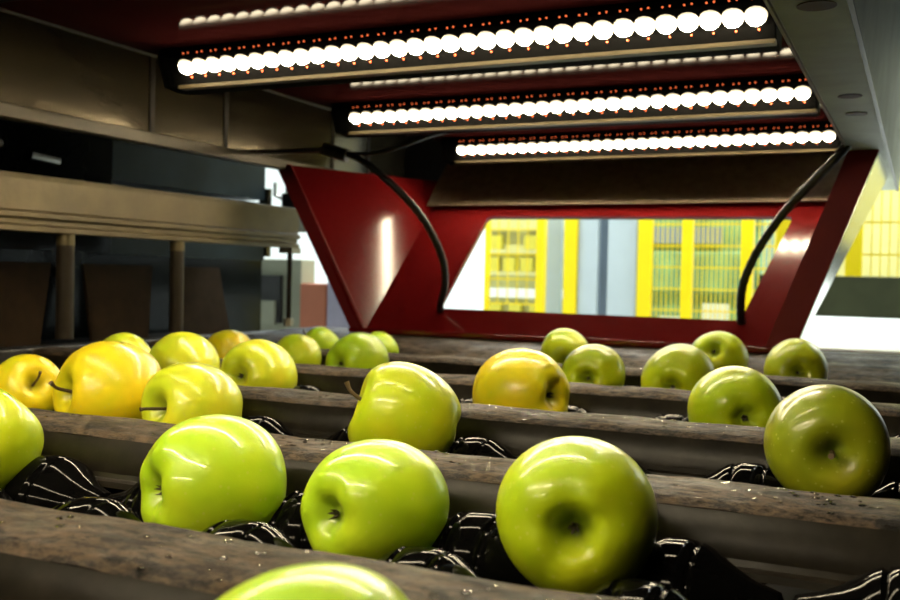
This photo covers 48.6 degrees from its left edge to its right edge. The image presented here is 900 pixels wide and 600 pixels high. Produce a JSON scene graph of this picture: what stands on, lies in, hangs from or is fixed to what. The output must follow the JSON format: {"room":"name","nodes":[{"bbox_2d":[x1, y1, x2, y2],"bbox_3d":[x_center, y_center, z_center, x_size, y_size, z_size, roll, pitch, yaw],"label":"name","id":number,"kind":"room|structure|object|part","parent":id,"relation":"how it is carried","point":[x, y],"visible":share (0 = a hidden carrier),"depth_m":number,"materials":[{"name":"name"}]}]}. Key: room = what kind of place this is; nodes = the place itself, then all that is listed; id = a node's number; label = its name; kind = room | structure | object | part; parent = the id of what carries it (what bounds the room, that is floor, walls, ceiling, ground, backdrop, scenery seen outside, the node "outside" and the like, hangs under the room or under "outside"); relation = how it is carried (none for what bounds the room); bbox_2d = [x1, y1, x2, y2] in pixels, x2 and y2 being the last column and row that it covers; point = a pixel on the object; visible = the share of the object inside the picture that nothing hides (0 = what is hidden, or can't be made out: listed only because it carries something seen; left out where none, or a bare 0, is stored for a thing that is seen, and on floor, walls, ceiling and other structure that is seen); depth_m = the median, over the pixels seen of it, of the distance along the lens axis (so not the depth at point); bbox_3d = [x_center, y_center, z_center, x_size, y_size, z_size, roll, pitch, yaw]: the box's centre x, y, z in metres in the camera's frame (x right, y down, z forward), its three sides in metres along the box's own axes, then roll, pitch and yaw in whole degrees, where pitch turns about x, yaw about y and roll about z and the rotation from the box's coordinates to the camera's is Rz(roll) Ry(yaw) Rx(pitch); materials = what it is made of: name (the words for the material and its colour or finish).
{"room":"processing plant","nodes":[
{"label":"processing plant","id":0,"kind":"room"},
{"bbox_2d":[250,168,771,309],"bbox_3d":[3.424,-0.984,7.164,12.000,4.000,0.100,2,1,25],"label":"wall","id":1,"kind":"structure","parent":0,"point":[467,292],"depth_m":8.71,"materials":[{"name":"paint"}]},
{"bbox_2d":[577,220,638,315],"bbox_3d":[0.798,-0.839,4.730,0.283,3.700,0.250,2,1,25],"label":"door","id":2,"kind":"structure","parent":0,"point":[607,249],"depth_m":4.63,"materials":[{"name":"grey paint"}]},
{"bbox_3d":[0.938,1.106,2.059,12.000,0.059,11.500,2,1,25],"label":"floor","id":3,"kind":"structure","parent":0,"visible":0},
{"bbox_2d":[0,330,273,363],"bbox_3d":[-0.719,0.563,1.022,0.040,0.996,2.020,2,1,25],"label":"rail","id":4,"kind":"object","parent":3,"relation":"on","point":[6,353],"visible":0.02,"depth_m":1.35,"materials":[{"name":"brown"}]},
{"bbox_2d":[249,327,313,343],"bbox_3d":[-0.258,0.082,1.651,0.214,0.050,0.405,2,1,25],"label":"plate","id":5,"kind":"object","parent":4,"relation":"attached to","point":[275,336],"depth_m":1.74,"materials":[{"name":"metal"}]},
{"bbox_2d":[0,498,626,599],"bbox_3d":[-0.161,0.109,0.399,1.465,0.036,0.064,2,1,25],"label":"roller","id":6,"kind":"object","parent":4,"relation":"attached to","point":[46,553],"visible":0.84,"depth_m":0.37,"materials":[{"name":"brown"}]},
{"bbox_2d":[388,334,542,358],"bbox_3d":[-0.026,0.091,1.467,0.347,0.050,0.363,2,1,25],"label":"plate","id":7,"kind":"object","parent":4,"relation":"attached to","point":[416,345],"depth_m":1.57,"materials":[{"name":"wood"}]},
{"bbox_2d":[605,345,661,367],"bbox_3d":[0.231,0.100,1.347,0.149,0.050,0.358,2,1,25],"label":"plate","id":8,"kind":"object","parent":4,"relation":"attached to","point":[636,357],"depth_m":1.45,"materials":[{"name":"wood"}]},
{"bbox_2d":[748,353,767,374],"bbox_3d":[0.391,0.105,1.276,0.067,0.050,0.349,2,1,25],"label":"plate","id":9,"kind":"object","parent":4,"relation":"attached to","point":[756,360],"depth_m":1.38,"materials":[{"name":"wood"}]},
{"bbox_2d":[822,351,899,382],"bbox_3d":[0.517,0.108,1.278,0.115,0.050,0.488,2,1,25],"label":"plate","id":10,"kind":"object","parent":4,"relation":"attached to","point":[863,366],"depth_m":1.32,"materials":[{"name":"metal"}]},
{"bbox_2d":[0,119,305,344],"bbox_3d":[-0.958,0.245,1.286,0.684,1.610,2.500,2,1,25],"label":"machine","id":11,"kind":"object","parent":3,"relation":"on","point":[24,148],"depth_m":1.97,"materials":[{"name":"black metal"}]},
{"bbox_2d":[0,261,50,346],"bbox_3d":[-0.704,0.015,1.543,0.021,0.150,0.225,2,1,25],"label":"flap","id":12,"kind":"object","parent":11,"relation":"on","point":[23,285],"visible":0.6,"depth_m":1.58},
{"bbox_2d":[55,234,74,338],"bbox_3d":[-0.553,-0.019,1.430,0.026,0.150,0.026,2,1,25],"label":"post","id":13,"kind":"object","parent":11,"relation":"on","point":[65,243],"visible":1,"depth_m":1.42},
{"bbox_2d":[81,264,152,341],"bbox_3d":[-0.590,0.012,1.784,0.021,0.150,0.170,2,1,25],"label":"flap","id":14,"kind":"object","parent":11,"relation":"on","point":[117,297],"visible":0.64,"depth_m":1.77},
{"bbox_2d":[169,241,184,331],"bbox_3d":[-0.452,-0.022,1.645,0.024,0.150,0.024,2,1,25],"label":"post","id":15,"kind":"object","parent":11,"relation":"on","point":[176,273],"visible":0.92,"depth_m":1.64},
{"bbox_3d":[-0.645,-0.160,2.157,0.220,0.135,0.510,2,1,25],"label":"steel panel","id":16,"kind":"part","parent":11,"relation":"part of","materials":[{"name":"metal"}]},
{"bbox_3d":[-0.643,-0.399,2.145,0.220,0.328,0.525,2,1,25],"label":"panel","id":17,"kind":"part","parent":11,"relation":"part of","materials":[{"name":"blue metal"}]},
{"bbox_2d":[183,267,228,334],"bbox_3d":[-0.495,0.009,1.983,0.021,0.150,0.160,2,1,25],"label":"flap","id":18,"kind":"object","parent":11,"relation":"on","point":[204,308],"visible":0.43,"depth_m":1.99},
{"bbox_3d":[-0.437,-0.183,2.355,0.025,0.160,0.015,2,1,25],"label":"plate","id":19,"kind":"part","parent":11,"relation":"part of","materials":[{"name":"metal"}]},
{"bbox_3d":[-0.397,-0.189,2.363,0.090,0.175,0.065,2,1,25],"label":"hook bracket","id":20,"kind":"part","parent":11,"relation":"part of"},
{"bbox_2d":[279,248,300,325],"bbox_3d":[-0.309,-0.025,1.917,0.030,0.150,0.030,2,1,25],"label":"rod","id":21,"kind":"object","parent":11,"relation":"on","point":[288,321],"visible":1,"depth_m":1.91,"materials":[{"name":"metal"}]},
{"bbox_2d":[261,259,314,330],"bbox_3d":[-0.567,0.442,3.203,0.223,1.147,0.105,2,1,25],"label":"base cabinet","id":22,"kind":"object","parent":3,"relation":"on","point":[274,271],"visible":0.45,"depth_m":3.15,"materials":[{"name":"metal"}]},
{"bbox_3d":[-0.612,0.038,3.176,0.140,0.075,0.025,2,1,25],"label":"panel","id":23,"kind":"part","parent":22,"relation":"part of","materials":[{"name":"grey paint"}]},
{"bbox_2d":[300,283,327,327],"bbox_3d":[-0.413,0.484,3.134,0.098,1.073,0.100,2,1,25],"label":"crate","id":24,"kind":"object","parent":3,"relation":"on","point":[313,296],"visible":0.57,"depth_m":3.08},
{"bbox_2d":[327,281,348,327],"bbox_3d":[-0.312,0.450,3.053,0.148,1.150,0.040,2,1,25],"label":"sheet","id":25,"kind":"object","parent":3,"relation":"on","point":[335,316],"visible":0.02,"depth_m":3.05,"materials":[{"name":"metal"}]},
{"bbox_2d":[483,219,547,312],"bbox_3d":[0.313,-0.001,4.837,0.308,2.000,0.050,2,1,25],"label":"fence","id":26,"kind":"object","parent":3,"relation":"on","point":[542,224],"visible":0.27,"depth_m":4.80,"materials":[{"name":"metal"}]},
{"bbox_3d":[0.180,-0.006,4.900,0.015,2.000,0.050,2,1,25],"label":"post","id":27,"kind":"part","parent":26,"relation":"part of","materials":[{"name":"metal"}]},
{"bbox_3d":[0.312,-0.475,4.832,0.253,0.994,0.010,2,1,25],"label":"panel","id":28,"kind":"part","parent":26,"relation":"part of","materials":[{"name":"yellow paint"}]},
{"bbox_3d":[0.434,0.003,4.780,0.040,2.000,0.050,2,1,25],"label":"post","id":29,"kind":"part","parent":26,"relation":"part of","materials":[{"name":"metal"}]},
{"bbox_2d":[490,219,564,312],"bbox_3d":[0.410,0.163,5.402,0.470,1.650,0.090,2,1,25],"label":"shelving rack","id":30,"kind":"object","parent":3,"relation":"on","point":[513,223],"visible":0.11,"depth_m":5.41,"materials":[{"name":"metal"}]},
{"bbox_2d":[490,258,499,270],"bbox_3d":[0.235,-0.195,5.452,0.070,0.075,0.036,2,1,25],"label":"carton","id":31,"kind":"object","parent":30,"relation":"on","point":[494,261],"visible":0.44,"depth_m":5.43,"materials":[{"name":"cardboard"}]},
{"bbox_2d":[490,304,501,310],"bbox_3d":[0.248,0.056,5.449,0.070,0.075,0.036,2,1,25],"label":"carton","id":32,"kind":"object","parent":30,"relation":"on","point":[498,307],"visible":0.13,"depth_m":5.43,"materials":[{"name":"cardboard"}]},
{"bbox_2d":[491,236,503,248],"bbox_3d":[0.256,-0.314,5.441,0.070,0.075,0.036,2,1,25],"label":"carton","id":33,"kind":"object","parent":30,"relation":"on","point":[494,239],"visible":0.76,"depth_m":5.42,"materials":[{"name":"cardboard"}]},
{"bbox_2d":[503,258,516,271],"bbox_3d":[0.326,-0.192,5.410,0.070,0.075,0.036,2,1,25],"label":"carton","id":34,"kind":"object","parent":30,"relation":"on","point":[512,263],"visible":0.94,"depth_m":5.39,"materials":[{"name":"cardboard"}]},
{"bbox_2d":[509,304,522,311],"bbox_3d":[0.356,0.060,5.398,0.070,0.075,0.036,2,1,25],"label":"carton","id":35,"kind":"object","parent":30,"relation":"on","point":[511,307],"visible":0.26,"depth_m":5.38,"materials":[{"name":"cardboard"}]},
{"bbox_3d":[0.408,-0.036,5.372,0.460,0.050,0.040,2,1,25],"label":"shelf","id":36,"kind":"part","parent":30,"relation":"part of","materials":[{"name":"metal"}]},
{"bbox_2d":[520,258,533,271],"bbox_3d":[0.416,-0.189,5.367,0.070,0.075,0.036,2,1,25],"label":"carton","id":37,"kind":"object","parent":30,"relation":"on","point":[523,261],"visible":0.98,"depth_m":5.35,"materials":[{"name":"cardboard"}]},
{"bbox_3d":[0.410,-0.141,5.370,0.460,0.020,0.040,2,1,25],"label":"shelf","id":38,"kind":"part","parent":30,"relation":"part of","materials":[{"name":"metal"}]},
{"bbox_3d":[0.413,-0.261,5.367,0.460,0.020,0.040,2,1,25],"label":"shelf","id":39,"kind":"part","parent":30,"relation":"part of","materials":[{"name":"metal"}]},
{"bbox_3d":[0.416,-0.381,5.365,0.460,0.020,0.040,2,1,25],"label":"shelf","id":40,"kind":"part","parent":30,"relation":"part of","materials":[{"name":"metal"}]},
{"bbox_2d":[524,236,535,249],"bbox_3d":[0.437,-0.308,5.356,0.070,0.075,0.036,2,1,25],"label":"carton","id":41,"kind":"object","parent":30,"relation":"on","point":[532,239],"visible":0.66,"depth_m":5.34,"materials":[{"name":"cardboard"}]},
{"bbox_2d":[529,305,534,311],"bbox_3d":[0.465,0.063,5.347,0.070,0.075,0.036,2,1,25],"label":"carton","id":42,"kind":"object","parent":30,"relation":"on","point":[532,307],"visible":0.12,"depth_m":5.34,"materials":[{"name":"cardboard"}]},
{"bbox_2d":[546,219,563,312],"bbox_3d":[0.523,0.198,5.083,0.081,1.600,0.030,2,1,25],"label":"door","id":43,"kind":"structure","parent":3,"relation":"on","point":[555,226],"depth_m":5.06,"materials":[{"name":"grey paint"}]},
{"bbox_2d":[563,219,578,313],"bbox_3d":[0.571,-0.043,4.714,0.060,2.100,0.050,2,1,25],"label":"post","id":44,"kind":"object","parent":3,"relation":"on","point":[571,239],"visible":0.11,"depth_m":4.69,"materials":[{"name":"metal"}]},
{"bbox_2d":[636,220,775,319],"bbox_3d":[1.215,-0.022,4.410,0.778,2.100,0.050,2,1,25],"label":"fence","id":45,"kind":"object","parent":3,"relation":"on","point":[646,228],"visible":0.17,"depth_m":4.46,"materials":[{"name":"metal"}]},
{"bbox_3d":[0.892,-0.032,4.562,0.064,2.100,0.050,2,1,25],"label":"post","id":46,"kind":"part","parent":45,"relation":"part of","materials":[{"name":"metal"}]},
{"bbox_3d":[0.983,-0.113,4.518,0.134,1.874,0.010,2,1,25],"label":"panel","id":47,"kind":"part","parent":45,"relation":"part of","materials":[{"name":"yellow paint"}]},
{"bbox_3d":[1.065,-0.026,4.481,0.050,2.100,0.050,2,1,25],"label":"post","id":48,"kind":"part","parent":45,"relation":"part of","materials":[{"name":"metal"}]},
{"bbox_3d":[1.183,-0.106,4.423,0.208,1.874,0.010,2,1,25],"label":"panel","id":49,"kind":"part","parent":45,"relation":"part of","materials":[{"name":"yellow paint"}]},
{"bbox_3d":[1.300,-0.019,4.369,0.054,2.100,0.050,2,1,25],"label":"post","id":50,"kind":"part","parent":45,"relation":"part of","materials":[{"name":"metal"}]},
{"bbox_3d":[1.424,-0.098,4.309,0.218,1.874,0.010,2,1,25],"label":"panel","id":51,"kind":"part","parent":45,"relation":"part of","materials":[{"name":"yellow paint"}]},
{"bbox_2d":[652,220,775,319],"bbox_3d":[1.302,0.290,5.307,0.730,1.440,0.700,2,1,25],"label":"machine","id":52,"kind":"object","parent":3,"relation":"on","point":[656,221],"visible":0.1,"depth_m":5.00,"materials":[{"name":"green paint"}]},
{"bbox_2d":[766,584,815,599],"bbox_3d":[-0.034,0.656,0.705,1.471,0.855,1.990,2,1,25],"label":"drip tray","id":53,"kind":"object","parent":3,"relation":"on","point":[788,593],"visible":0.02,"depth_m":0.80,"materials":[{"name":"metal"}]},
{"bbox_2d":[759,275,899,354],"bbox_3d":[1.295,0.511,2.303,1.400,1.134,1.860,2,1,25],"label":"machine","id":54,"kind":"object","parent":3,"relation":"on","point":[856,314],"visible":0.24,"depth_m":3.19,"materials":[{"name":"metal"}]},
{"bbox_2d":[776,188,899,276],"bbox_3d":[1.558,-0.098,3.693,0.670,2.300,0.050,2,1,25],"label":"fence","id":55,"kind":"object","parent":3,"relation":"on","point":[854,257],"visible":0.05,"depth_m":3.69,"materials":[{"name":"metal"}]},
{"bbox_3d":[1.291,-0.107,3.819,0.080,2.300,0.050,2,1,25],"label":"post","id":56,"kind":"part","parent":55,"relation":"part of","materials":[{"name":"metal"}]},
{"bbox_3d":[1.506,-0.100,3.717,0.059,2.300,0.050,2,1,25],"label":"post","id":57,"kind":"part","parent":55,"relation":"part of","materials":[{"name":"metal"}]},
{"bbox_3d":[1.681,-0.627,3.628,0.303,1.174,0.010,2,1,25],"label":"panel","id":58,"kind":"part","parent":55,"relation":"part of","materials":[{"name":"yellow paint"}]},
{"bbox_2d":[837,184,899,276],"bbox_3d":[2.421,-0.048,4.551,1.320,2.200,0.300,2,1,25],"label":"tall cabinet","id":59,"kind":"object","parent":3,"relation":"on","point":[886,194],"visible":0.02,"depth_m":4.59,"materials":[{"name":"metal"}]},
{"bbox_3d":[0.613,0.615,0.298,0.040,0.985,1.850,2,1,25],"label":"rail","id":60,"kind":"object","parent":3,"relation":"on","visible":0},
{"bbox_2d":[0,487,691,599],"bbox_3d":[-0.104,0.141,0.492,1.497,0.063,0.063,2,1,25],"label":"shaft","id":61,"kind":"object","parent":60,"relation":"attached to","point":[431,558],"visible":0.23,"depth_m":0.45,"materials":[{"name":"metal"}]},
{"bbox_2d":[104,487,766,584],"bbox_3d":[-0.009,0.138,0.692,1.497,0.063,0.063,2,1,25],"label":"shaft","id":62,"kind":"object","parent":60,"relation":"attached to","point":[112,490],"visible":0.02,"depth_m":0.80,"materials":[{"name":"metal"}]},
{"bbox_2d":[0,0,899,205],"bbox_3d":[0.131,-0.138,0.915,1.574,0.760,2.630,2,1,25],"label":"ceiling","id":63,"kind":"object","parent":60,"relation":"on","point":[87,67],"visible":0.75,"depth_m":1.36,"materials":[{"name":"metal"}]},
{"bbox_2d":[0,170,300,247],"bbox_3d":[-0.604,-0.132,1.297,0.016,0.078,1.430,2,1,25],"label":"beam","id":64,"kind":"structure","parent":63,"relation":"attached to","point":[28,202],"depth_m":1.54,"materials":[{"name":"metal"}]},
{"bbox_3d":[-0.601,-0.361,1.154,0.006,0.006,2.380,2,1,25],"label":"trim","id":65,"kind":"part","parent":63,"relation":"part of","materials":[{"name":"metal"}]},
{"bbox_3d":[-0.610,-0.298,1.160,0.012,0.134,2.380,2,1,25],"label":"panel","id":66,"kind":"part","parent":63,"relation":"part of","materials":[{"name":"metal"}]},
{"bbox_2d":[256,142,448,311],"bbox_3d":[-0.171,-0.119,1.682,0.341,0.289,0.105,1,1,2],"label":"hose","id":67,"kind":"object","parent":63,"relation":"attached to","point":[326,149],"visible":0.99,"depth_m":1.65,"materials":[{"name":"black plastic"}]},
{"bbox_2d":[354,134,442,155],"bbox_3d":[-0.040,-0.302,1.683,0.310,0.128,0.053,1,1,-13],"label":"cable","id":68,"kind":"object","parent":63,"relation":"attached to","point":[423,138],"visible":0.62,"depth_m":1.65,"materials":[{"name":"rubber"}]},
{"bbox_3d":[-0.127,-0.295,0.884,0.748,0.003,2.295,2,1,25],"label":"reflector panel","id":69,"kind":"part","parent":63,"relation":"part of","materials":[{"name":"metal"}]},
{"bbox_3d":[-0.043,-0.309,2.202,0.120,0.137,0.010,2,1,25],"label":"plate","id":70,"kind":"part","parent":63,"relation":"part of","materials":[{"name":"black metal"}]},
{"bbox_2d":[157,0,781,94],"bbox_3d":[-0.022,-0.271,1.081,0.724,0.048,0.060,2,1,25],"label":"led light bar","id":71,"kind":"object","parent":63,"relation":"attached to","point":[659,30],"visible":0.99,"depth_m":1.03,"materials":[{"name":"white"}]},
{"bbox_3d":[-0.013,-0.248,1.065,0.694,0.004,0.013,2,1,25],"label":"rail","id":72,"kind":"part","parent":71,"relation":"part of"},
{"bbox_2d":[331,74,819,137],"bbox_3d":[0.147,-0.275,1.438,0.724,0.048,0.060,2,1,25],"label":"led light bar","id":73,"kind":"object","parent":63,"relation":"attached to","point":[787,96],"visible":1,"depth_m":1.40,"materials":[{"name":"white"}]},
{"bbox_3d":[0.156,-0.252,1.423,0.694,0.004,0.013,2,1,25],"label":"rail","id":74,"kind":"part","parent":73,"relation":"part of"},
{"bbox_2d":[278,149,887,353],"bbox_3d":[0.214,-0.083,1.757,1.006,0.298,0.380,2,1,25],"label":"frame","id":75,"kind":"object","parent":63,"relation":"attached to","point":[381,265],"visible":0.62,"depth_m":1.74,"materials":[{"name":"paint"}]},
{"bbox_3d":[-0.145,-0.096,1.925,0.182,0.294,0.370,2,1,25],"label":"plate","id":76,"kind":"part","parent":75,"relation":"part of","materials":[{"name":"red paint"}]},
{"bbox_3d":[0.162,0.062,1.585,0.740,0.008,0.022,2,1,25],"label":"sill","id":77,"kind":"part","parent":75,"relation":"part of","materials":[{"name":"red paint"}]},
{"bbox_3d":[0.290,-0.080,1.719,0.830,0.298,0.372,2,1,25],"label":"window plate","id":78,"kind":"part","parent":75,"relation":"part of","materials":[{"name":"red paint"}]},
{"bbox_2d":[441,121,841,164],"bbox_3d":[0.318,-0.279,1.797,0.724,0.048,0.060,2,1,25],"label":"led light bar","id":79,"kind":"object","parent":63,"relation":"attached to","point":[805,138],"visible":0.98,"depth_m":1.76,"materials":[{"name":"white"}]},
{"bbox_3d":[0.326,-0.256,1.782,0.694,0.004,0.013,2,1,25],"label":"rail","id":80,"kind":"part","parent":79,"relation":"part of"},
{"bbox_2d":[736,144,851,324],"bbox_3d":[0.476,-0.087,1.421,0.049,0.271,0.196,1,1,-29],"label":"hose","id":81,"kind":"object","parent":63,"relation":"hanging from","point":[841,151],"visible":0.89,"depth_m":1.41,"materials":[{"name":"rubber"}]},
{"bbox_2d":[4,455,899,599],"bbox_3d":[-0.076,0.137,0.551,1.497,0.063,0.063,2,1,25],"label":"shaft","id":82,"kind":"object","parent":60,"relation":"attached to","point":[699,571],"visible":0.27,"depth_m":0.48,"materials":[{"name":"metal"}]},
{"bbox_2d":[0,388,43,488],"bbox_3d":[-0.299,0.091,0.630,0.075,0.077,0.078,2,1,25],"label":"apple","id":83,"kind":"object","parent":82,"relation":"on","point":[21,432],"visible":0.94,"depth_m":0.62,"materials":[{"name":"food"}]},
{"bbox_2d":[140,414,286,531],"bbox_3d":[-0.131,0.102,0.549,0.072,0.078,0.075,0,2,-40],"label":"apple","id":84,"kind":"object","parent":82,"relation":"on","point":[204,471],"visible":0.87,"depth_m":0.52,"materials":[{"name":"food"}]},
{"bbox_2d":[300,439,448,559],"bbox_3d":[-0.038,0.106,0.506,0.071,0.069,0.066,2,2,40],"label":"apple","id":85,"kind":"object","parent":82,"relation":"on","point":[368,498],"visible":0.91,"depth_m":0.48,"materials":[{"name":"food"}]},
{"bbox_2d":[27,407,899,590],"bbox_3d":[-0.066,0.107,0.598,1.465,0.036,0.064,2,1,25],"label":"roller","id":86,"kind":"object","parent":82,"relation":"on","point":[817,541],"visible":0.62,"depth_m":0.49,"materials":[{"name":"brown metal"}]},
{"bbox_2d":[496,436,657,593],"bbox_3d":[0.058,0.101,0.460,0.074,0.074,0.070,1,1,8],"label":"apple","id":87,"kind":"object","parent":82,"relation":"on","point":[576,514],"visible":0.95,"depth_m":0.43,"materials":[{"name":"food"}]},
{"bbox_2d":[52,409,899,498],"bbox_3d":[0.019,0.135,0.751,1.497,0.063,0.063,2,1,25],"label":"shaft","id":88,"kind":"object","parent":60,"relation":"attached to","point":[750,473],"visible":0.09,"depth_m":0.73,"materials":[{"name":"metal"}]},
{"bbox_2d":[0,354,59,410],"bbox_3d":[-0.391,0.083,0.916,0.068,0.066,0.065,2,1,25],"label":"apple","id":89,"kind":"object","parent":88,"relation":"on","point":[26,377],"visible":0.67,"depth_m":0.90,"materials":[{"name":"food"}]},
{"bbox_3d":[-0.372,0.071,0.896,0.003,0.016,0.019,0,2,-44],"label":"stem","id":90,"kind":"part","parent":89,"relation":"part of","materials":[{"name":"plant"}]},
{"bbox_2d":[48,341,160,418],"bbox_3d":[-0.300,0.080,0.870,0.089,0.089,0.098,2,1,25],"label":"apple","id":91,"kind":"object","parent":88,"relation":"on","point":[103,378],"visible":0.6,"depth_m":0.84,"materials":[{"name":"food"}]},
{"bbox_3d":[-0.326,0.074,0.845,0.004,0.014,0.030,2,2,41],"label":"stem","id":92,"kind":"part","parent":91,"relation":"part of","materials":[{"name":"plant"}]},
{"bbox_2d":[140,362,242,423],"bbox_3d":[-0.217,0.092,0.832,0.079,0.080,0.086,2,1,25],"label":"apple","id":93,"kind":"object","parent":88,"relation":"on","point":[177,393],"visible":0.71,"depth_m":0.81,"materials":[{"name":"food"}]},
{"bbox_3d":[-0.239,0.088,0.809,0.026,0.005,0.004,0,2,-42],"label":"stem","id":94,"kind":"part","parent":93,"relation":"part of","materials":[{"name":"plant"}]},
{"bbox_2d":[344,361,460,452],"bbox_3d":[-0.034,0.089,0.747,0.085,0.086,0.085,2,1,25],"label":"apple","id":95,"kind":"object","parent":88,"relation":"on","point":[405,402],"visible":0.81,"depth_m":0.71,"materials":[{"name":"food"}]},
{"bbox_3d":[-0.067,0.071,0.745,0.024,0.021,0.004,1,1,3],"label":"stem","id":96,"kind":"part","parent":95,"relation":"part of","materials":[{"name":"plant"}]},
{"bbox_2d":[237,385,899,483],"bbox_3d":[0.028,0.105,0.797,1.465,0.036,0.064,2,1,25],"label":"roller","id":97,"kind":"object","parent":88,"relation":"on","point":[671,447],"visible":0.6,"depth_m":0.76,"materials":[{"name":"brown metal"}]},
{"bbox_2d":[763,384,890,496],"bbox_3d":[0.232,0.090,0.617,0.074,0.076,0.083,2,1,25],"label":"apple","id":98,"kind":"object","parent":88,"relation":"on","point":[822,438],"visible":0.98,"depth_m":0.59,"materials":[{"name":"food"}]},
{"bbox_3d":[0.226,0.090,0.588,0.004,0.004,0.025,2,1,22],"label":"stem","id":99,"kind":"part","parent":98,"relation":"part of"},
{"bbox_2d":[293,384,899,437],"bbox_3d":[0.113,0.132,0.950,1.497,0.063,0.063,2,1,25],"label":"shaft","id":100,"kind":"object","parent":60,"relation":"attached to","point":[678,417],"visible":0.02,"depth_m":0.94,"materials":[{"name":"metal"}]},
{"bbox_2d":[104,333,150,352],"bbox_3d":[-0.380,0.073,1.155,0.067,0.070,0.069,2,1,25],"label":"apple","id":101,"kind":"object","parent":100,"relation":"on","point":[129,338],"visible":0.11,"depth_m":1.15,"materials":[{"name":"food"}]},
{"bbox_2d":[149,332,219,369],"bbox_3d":[-0.300,0.075,1.118,0.082,0.078,0.082,2,1,25],"label":"apple","id":102,"kind":"object","parent":100,"relation":"on","point":[177,347],"visible":0.51,"depth_m":1.09,"materials":[{"name":"food"}]},
{"bbox_2d":[220,339,297,388],"bbox_3d":[-0.207,0.084,1.073,0.082,0.082,0.081,2,1,25],"label":"apple","id":103,"kind":"object","parent":100,"relation":"on","point":[255,362],"visible":0.71,"depth_m":1.05,"materials":[{"name":"food"}]},
{"bbox_2d":[31,347,899,436],"bbox_3d":[0.122,0.102,0.996,1.465,0.036,0.064,2,1,25],"label":"roller","id":104,"kind":"object","parent":100,"relation":"on","point":[649,402],"visible":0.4,"depth_m":0.97,"materials":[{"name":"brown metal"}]},
{"bbox_2d":[472,348,569,411],"bbox_3d":[0.067,0.091,0.943,0.087,0.090,0.087,0,2,-43],"label":"apple","id":105,"kind":"object","parent":100,"relation":"on","point":[517,377],"visible":0.79,"depth_m":0.91,"materials":[{"name":"food"}]},
{"bbox_2d":[687,366,781,426],"bbox_3d":[0.246,0.098,0.859,0.079,0.082,0.075,1,1,7],"label":"apple","id":106,"kind":"object","parent":100,"relation":"on","point":[734,395],"visible":0.74,"depth_m":0.83,"materials":[{"name":"food"}]},
{"bbox_3d":[0.208,0.130,1.149,1.497,0.063,0.063,2,1,25],"label":"shaft","id":107,"kind":"object","parent":60,"relation":"attached to","visible":0},
{"bbox_2d":[207,330,249,357],"bbox_3d":[-0.302,0.072,1.363,0.067,0.063,0.068,2,1,25],"label":"apple","id":108,"kind":"object","parent":107,"relation":"on","point":[223,341],"visible":0.24,"depth_m":1.34,"materials":[{"name":"food"}]},
{"bbox_2d":[277,334,321,364],"bbox_3d":[-0.203,0.078,1.317,0.065,0.066,0.067,2,1,25],"label":"apple","id":109,"kind":"object","parent":107,"relation":"on","point":[303,349],"visible":0.52,"depth_m":1.30,"materials":[{"name":"food"}]},
{"bbox_2d":[326,332,388,368],"bbox_3d":[-0.120,0.081,1.277,0.076,0.078,0.073,2,2,41],"label":"apple","id":110,"kind":"object","parent":107,"relation":"on","point":[354,350],"visible":0.7,"depth_m":1.25,"materials":[{"name":"food"}]},
{"bbox_2d":[149,340,899,403],"bbox_3d":[0.217,0.100,1.196,1.465,0.036,0.064,2,1,25],"label":"roller","id":111,"kind":"object","parent":107,"relation":"on","point":[873,391],"visible":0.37,"depth_m":1.17,"materials":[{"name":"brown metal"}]},
{"bbox_2d":[562,344,624,385],"bbox_3d":[0.164,0.087,1.143,0.072,0.074,0.070,2,1,25],"label":"apple","id":112,"kind":"object","parent":107,"relation":"on","point":[600,364],"visible":0.76,"depth_m":1.12,"materials":[{"name":"food"}]},
{"bbox_2d":[641,344,714,390],"bbox_3d":[0.252,0.088,1.101,0.081,0.080,0.079,2,1,25],"label":"apple","id":113,"kind":"object","parent":107,"relation":"on","point":[675,366],"visible":0.66,"depth_m":1.07,"materials":[{"name":"food"}]},
{"bbox_3d":[-0.170,0.139,0.352,1.497,0.063,0.063,2,1,25],"label":"shaft","id":114,"kind":"object","parent":60,"relation":"attached to","visible":0},
{"bbox_2d":[218,562,407,599],"bbox_3d":[-0.037,0.105,0.262,0.070,0.071,0.069,1,1,-4],"label":"apple","id":115,"kind":"object","parent":114,"relation":"on","point":[321,580],"visible":1,"depth_m":0.25,"materials":[{"name":"food"}]},
{"bbox_3d":[0.302,0.128,1.348,1.497,0.063,0.063,2,1,25],"label":"shaft","id":116,"kind":"object","parent":60,"relation":"attached to","visible":0},
{"bbox_2d":[303,327,338,348],"bbox_3d":[-0.204,0.072,1.560,0.063,0.061,0.064,2,1,25],"label":"apple","id":117,"kind":"object","parent":116,"relation":"on","point":[325,338],"visible":0.27,"depth_m":1.54,"materials":[{"name":"food"}]},
{"bbox_2d":[371,332,398,352],"bbox_3d":[-0.106,0.075,1.514,0.056,0.055,0.054,2,1,25],"label":"apple","id":118,"kind":"object","parent":116,"relation":"on","point":[387,340],"visible":0.18,"depth_m":1.50,"materials":[{"name":"food"}]},
{"bbox_2d":[541,328,587,362],"bbox_3d":[0.161,0.075,1.387,0.070,0.071,0.072,2,1,25],"label":"apple","id":119,"kind":"object","parent":116,"relation":"on","point":[558,344],"visible":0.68,"depth_m":1.36,"materials":[{"name":"food"}]},
{"bbox_2d":[692,331,748,368],"bbox_3d":[0.350,0.078,1.299,0.076,0.076,0.077,2,1,25],"label":"apple","id":120,"kind":"object","parent":116,"relation":"on","point":[724,349],"visible":0.65,"depth_m":1.27,"materials":[{"name":"food"}]},
{"bbox_2d":[764,338,827,378],"bbox_3d":[0.436,0.087,1.257,0.077,0.078,0.076,2,1,25],"label":"apple","id":121,"kind":"object","parent":116,"relation":"on","point":[794,357],"visible":0.76,"depth_m":1.23,"materials":[{"name":"food"}]}
]}

